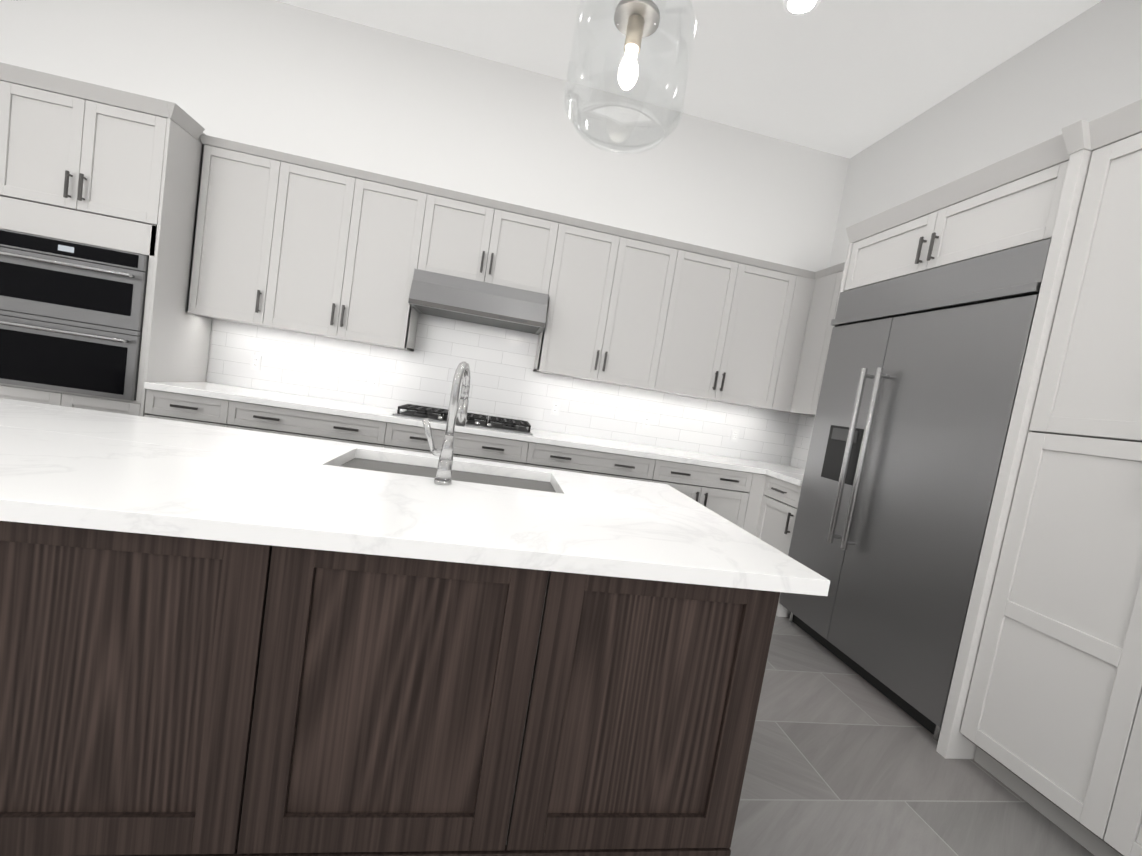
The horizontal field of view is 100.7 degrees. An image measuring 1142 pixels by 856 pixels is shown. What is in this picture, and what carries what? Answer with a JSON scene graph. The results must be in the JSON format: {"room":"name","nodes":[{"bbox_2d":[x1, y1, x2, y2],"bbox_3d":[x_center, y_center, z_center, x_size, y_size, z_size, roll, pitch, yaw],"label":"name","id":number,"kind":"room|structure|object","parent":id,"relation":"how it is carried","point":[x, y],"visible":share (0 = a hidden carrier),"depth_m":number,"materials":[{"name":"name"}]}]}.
{"room":"kitchen","nodes":[
{"label":"kitchen","id":0,"kind":"room"},
{"bbox_2d":[0,0,848,465],"bbox_3d":[-2.571,-1.232,3.502,9.650,3.680,0.150,8,4,-10],"label":"wall","id":1,"kind":"structure","parent":0,"point":[282,76],"depth_m":3.57,"materials":[{"name":"white paint"}]},
{"bbox_2d":[185,134,292,330],"bbox_3d":[-2.236,-1.305,3.300,0.532,1.131,0.319,8,4,-10],"label":"upper cabinet","id":2,"kind":"object","parent":1,"relation":"attached to","point":[242,197],"depth_m":3.15,"materials":[{"name":"grey wood"}]},
{"bbox_2d":[273,155,428,351],"bbox_3d":[-1.602,-1.213,3.412,1.006,1.131,0.319,8,4,-10],"label":"upper cabinet","id":3,"kind":"object","parent":1,"relation":"attached to","point":[290,242],"depth_m":3.27,"materials":[{"name":"grey wood"}]},
{"bbox_2d":[421,186,560,294],"bbox_3d":[-0.609,-1.343,3.560,0.938,0.585,0.317,8,4,-10],"label":"upper cabinet","id":4,"kind":"object","parent":1,"relation":"attached to","point":[468,236],"depth_m":3.40,"materials":[{"name":"grey wood"}]},
{"bbox_2d":[408,268,548,334],"bbox_3d":[-0.661,-0.918,3.499,0.933,0.246,0.507,8,4,-10],"label":"range hood","id":5,"kind":"object","parent":4,"relation":"attached to","point":[467,300],"visible":1,"depth_m":3.30,"materials":[{"name":"silver metal"}]},
{"bbox_2d":[207,313,798,465],"bbox_3d":[-0.261,-0.497,3.868,4.807,1.010,0.011,8,4,-10],"label":"backsplash","id":6,"kind":"structure","parent":1,"relation":"attached to","point":[506,381],"depth_m":3.80,"materials":[{"name":"tile"}]},
{"bbox_2d":[250,354,261,370],"bbox_3d":[-2.346,-0.487,3.522,0.070,0.115,0.007,8,4,-10],"label":"outlet","id":7,"kind":"object","parent":6,"relation":"attached to","point":[255,362],"visible":1,"depth_m":3.52,"materials":[{"name":"white plastic"}]},
{"bbox_2d":[550,401,560,415],"bbox_3d":[-0.128,-0.164,3.915,0.070,0.115,0.007,8,4,-10],"label":"outlet","id":8,"kind":"object","parent":6,"relation":"attached to","point":[555,407],"visible":1,"depth_m":3.91,"materials":[{"name":"white plastic"}]},
{"bbox_2d":[730,429,739,441],"bbox_3d":[1.452,0.067,4.195,0.070,0.115,0.007,8,4,-10],"label":"outlet","id":9,"kind":"object","parent":6,"relation":"attached to","point":[734,435],"visible":1,"depth_m":4.19,"materials":[{"name":"white plastic"}]},
{"bbox_2d":[533,215,688,392],"bbox_3d":[0.290,-0.937,3.747,0.993,1.131,0.319,8,4,-10],"label":"upper cabinet","id":10,"kind":"object","parent":1,"relation":"attached to","point":[611,316],"depth_m":3.59,"materials":[{"name":"grey wood"}]},
{"bbox_2d":[650,244,800,409],"bbox_3d":[1.185,-0.806,3.905,1.078,1.131,0.317,8,4,-10],"label":"upper cabinet","id":11,"kind":"object","parent":1,"relation":"attached to","point":[735,311],"depth_m":3.76,"materials":[{"name":"grey wood"}]},
{"bbox_2d":[773,270,816,411],"bbox_3d":[1.762,-0.722,4.007,0.224,1.131,0.317,8,4,-10],"label":"upper cabinet","id":12,"kind":"object","parent":1,"relation":"attached to","point":[805,283],"depth_m":3.86,"materials":[{"name":"grey wood"}]},
{"bbox_2d":[276,0,1101,158],"bbox_3d":[0.294,-2.392,-0.567,13.800,0.080,10.500,8,4,-10],"label":"ceiling","id":13,"kind":"structure","parent":0,"point":[849,79],"depth_m":3.18,"materials":[{"name":"white paint"}]},
{"bbox_2d":[563,0,696,153],"bbox_3d":[0.248,-1.550,0.984,0.263,1.811,0.263,8,4,-10],"label":"pendant light","id":14,"kind":"object","parent":13,"relation":"hanging from","point":[636,22],"visible":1,"depth_m":1.02,"materials":[{"name":"clear glass"}]},
{"bbox_2d":[783,0,819,15],"bbox_3d":[1.312,-2.419,2.690,0.194,0.009,0.194,8,4,-10],"label":"recessed light","id":15,"kind":"object","parent":13,"relation":"in","point":[798,7],"visible":1,"depth_m":2.72,"materials":[{"name":"white"}]},
{"bbox_2d":[730,607,1094,855],"bbox_3d":[-0.291,1.303,-0.301,13.800,0.060,10.500,8,4,-10],"label":"floor","id":16,"kind":"structure","parent":0,"point":[844,759],"depth_m":1.79,"materials":[{"name":"tile"}]},
{"bbox_2d":[0,62,211,416],"bbox_3d":[-3.005,-0.708,3.063,0.958,2.575,0.653,8,4,-10],"label":"tall cabinet","id":17,"kind":"object","parent":16,"relation":"on","point":[82,162],"visible":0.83,"depth_m":2.77,"materials":[{"name":"grey wood"}]},
{"bbox_2d":[0,229,148,399],"bbox_3d":[-3.011,-0.675,3.018,0.788,0.868,0.649,8,4,-10],"label":"wall oven","id":18,"kind":"object","parent":17,"relation":"in","point":[71,316],"visible":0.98,"depth_m":2.76,"materials":[{"name":"grey"}]},
{"bbox_2d":[144,389,239,428],"bbox_3d":[-2.459,0.212,3.265,0.517,0.904,0.609,8,4,-10],"label":"base cabinet","id":19,"kind":"object","parent":16,"relation":"on","point":[158,404],"depth_m":2.94,"materials":[{"name":"grey wood"}]},
{"bbox_2d":[236,402,395,448],"bbox_3d":[-1.801,0.308,3.382,1.067,0.904,0.609,8,4,-10],"label":"base cabinet","id":20,"kind":"object","parent":16,"relation":"on","point":[253,417],"depth_m":3.07,"materials":[{"name":"grey wood"}]},
{"bbox_2d":[144,382,803,485],"bbox_3d":[-0.260,0.072,3.392,4.806,0.040,1.035,8,4,-10],"label":"countertop","id":21,"kind":"structure","parent":20,"relation":"on","point":[790,474],"depth_m":3.32,"materials":[{"name":"white stone"}]},
{"bbox_2d":[392,404,532,434],"bbox_3d":[-0.776,-0.071,3.524,0.960,0.059,0.485,8,4,-10],"label":"cooktop","id":22,"kind":"object","parent":21,"relation":"in","point":[501,423],"visible":0.83,"depth_m":3.42,"materials":[{"name":"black metal"}]},
{"bbox_2d":[0,454,779,855],"bbox_3d":[-1.419,0.528,1.506,3.734,0.856,1.121,8,4,-10],"label":"kitchen island","id":23,"kind":"object","parent":16,"relation":"on","point":[216,640],"depth_m":1.11,"materials":[{"name":"brown wood"}]},
{"bbox_2d":[0,398,707,509],"bbox_3d":[-1.444,0.045,1.809,4.052,0.043,0.515,8,4,-10],"label":"island countertop","id":24,"kind":"structure","parent":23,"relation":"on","point":[40,416],"depth_m":1.89,"materials":[{"name":"white stone"}]},
{"bbox_2d":[422,362,469,484],"bbox_3d":[-0.451,-0.031,1.701,0.141,0.430,0.201,8,4,-10],"label":"faucet","id":25,"kind":"object","parent":24,"relation":"on","point":[457,417],"visible":1,"depth_m":1.63,"materials":[{"name":"silver metal"}]},
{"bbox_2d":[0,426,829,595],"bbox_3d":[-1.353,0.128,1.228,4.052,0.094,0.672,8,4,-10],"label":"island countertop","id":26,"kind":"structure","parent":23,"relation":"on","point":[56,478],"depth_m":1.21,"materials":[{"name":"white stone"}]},
{"bbox_2d":[396,423,539,466],"bbox_3d":[-0.875,0.443,3.546,1.068,0.904,0.609,8,4,-10],"label":"base cabinet","id":27,"kind":"object","parent":16,"relation":"on","point":[408,437],"depth_m":3.24,"materials":[{"name":"grey wood"}]},
{"bbox_2d":[536,443,663,483],"bbox_3d":[0.045,0.577,3.709,1.054,0.904,0.609,8,4,-10],"label":"base cabinet","id":28,"kind":"object","parent":16,"relation":"on","point":[553,457],"depth_m":3.40,"materials":[{"name":"grey wood"}]},
{"bbox_2d":[664,461,743,524],"bbox_3d":[0.855,0.695,3.852,0.842,0.904,0.609,8,4,-10],"label":"base cabinet","id":29,"kind":"object","parent":16,"relation":"on","point":[717,489],"depth_m":3.55,"materials":[{"name":"grey wood"}]},
{"bbox_2d":[736,472,770,538],"bbox_3d":[1.305,0.763,3.901,0.190,0.904,0.670,8,4,-10],"label":"base cabinet","id":30,"kind":"object","parent":16,"relation":"on","point":[762,507],"depth_m":3.61,"materials":[{"name":"grey wood"}]},
{"bbox_2d":[760,477,800,602],"bbox_3d":[1.756,0.864,3.498,0.617,0.904,0.448,8,4,-10],"label":"base cabinet","id":31,"kind":"object","parent":16,"relation":"on","point":[780,509],"depth_m":3.39,"materials":[{"name":"grey wood"}]},
{"bbox_2d":[779,238,1050,740],"bbox_3d":[1.926,0.299,2.610,0.698,2.197,1.186,8,4,-10],"label":"fridge","id":32,"kind":"object","parent":16,"relation":"on","point":[919,385],"visible":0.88,"depth_m":2.36,"materials":[{"name":"grey metal"}]},
{"bbox_2d":[936,99,1141,855],"bbox_3d":[2.184,0.209,1.520,0.653,2.610,1.010,8,4,-10],"label":"tall cabinet","id":33,"kind":"object","parent":16,"relation":"on","point":[1042,713],"depth_m":1.75,"materials":[{"name":"grey wood"}]},
{"bbox_2d":[793,0,1141,468],"bbox_3d":[2.412,-0.405,2.996,0.123,3.680,3.960,8,4,-10],"label":"wall","id":34,"kind":"structure","parent":0,"point":[1086,65],"depth_m":2.81,"materials":[{"name":"white paint"}]},
{"bbox_2d":[791,415,814,469],"bbox_3d":[2.120,0.165,3.782,0.010,0.463,1.020,8,4,-10],"label":"backsplash","id":35,"kind":"structure","parent":34,"relation":"attached to","point":[804,429],"depth_m":4.20,"materials":[{"name":"tile"}]},
{"bbox_2d":[789,266,836,414],"bbox_3d":[2.079,-0.652,3.758,0.328,1.135,0.328,8,4,-10],"label":"upper cabinet","id":36,"kind":"object","parent":34,"relation":"attached to","point":[815,323],"depth_m":3.76,"materials":[{"name":"grey wood"}]},
{"bbox_2d":[809,262,844,415],"bbox_3d":[2.133,-0.619,3.425,0.328,1.135,0.464,8,4,-10],"label":"upper cabinet","id":37,"kind":"object","parent":34,"relation":"attached to","point":[837,274],"depth_m":3.61,"materials":[{"name":"grey wood"}]},
{"bbox_2d":[840,135,1067,291],"bbox_3d":[2.197,-0.981,2.527,0.618,0.405,1.189,8,4,-10],"label":"upper cabinet","id":38,"kind":"object","parent":34,"relation":"attached to","point":[1004,206],"depth_m":2.32,"materials":[{"name":"grey wood"}]}
]}

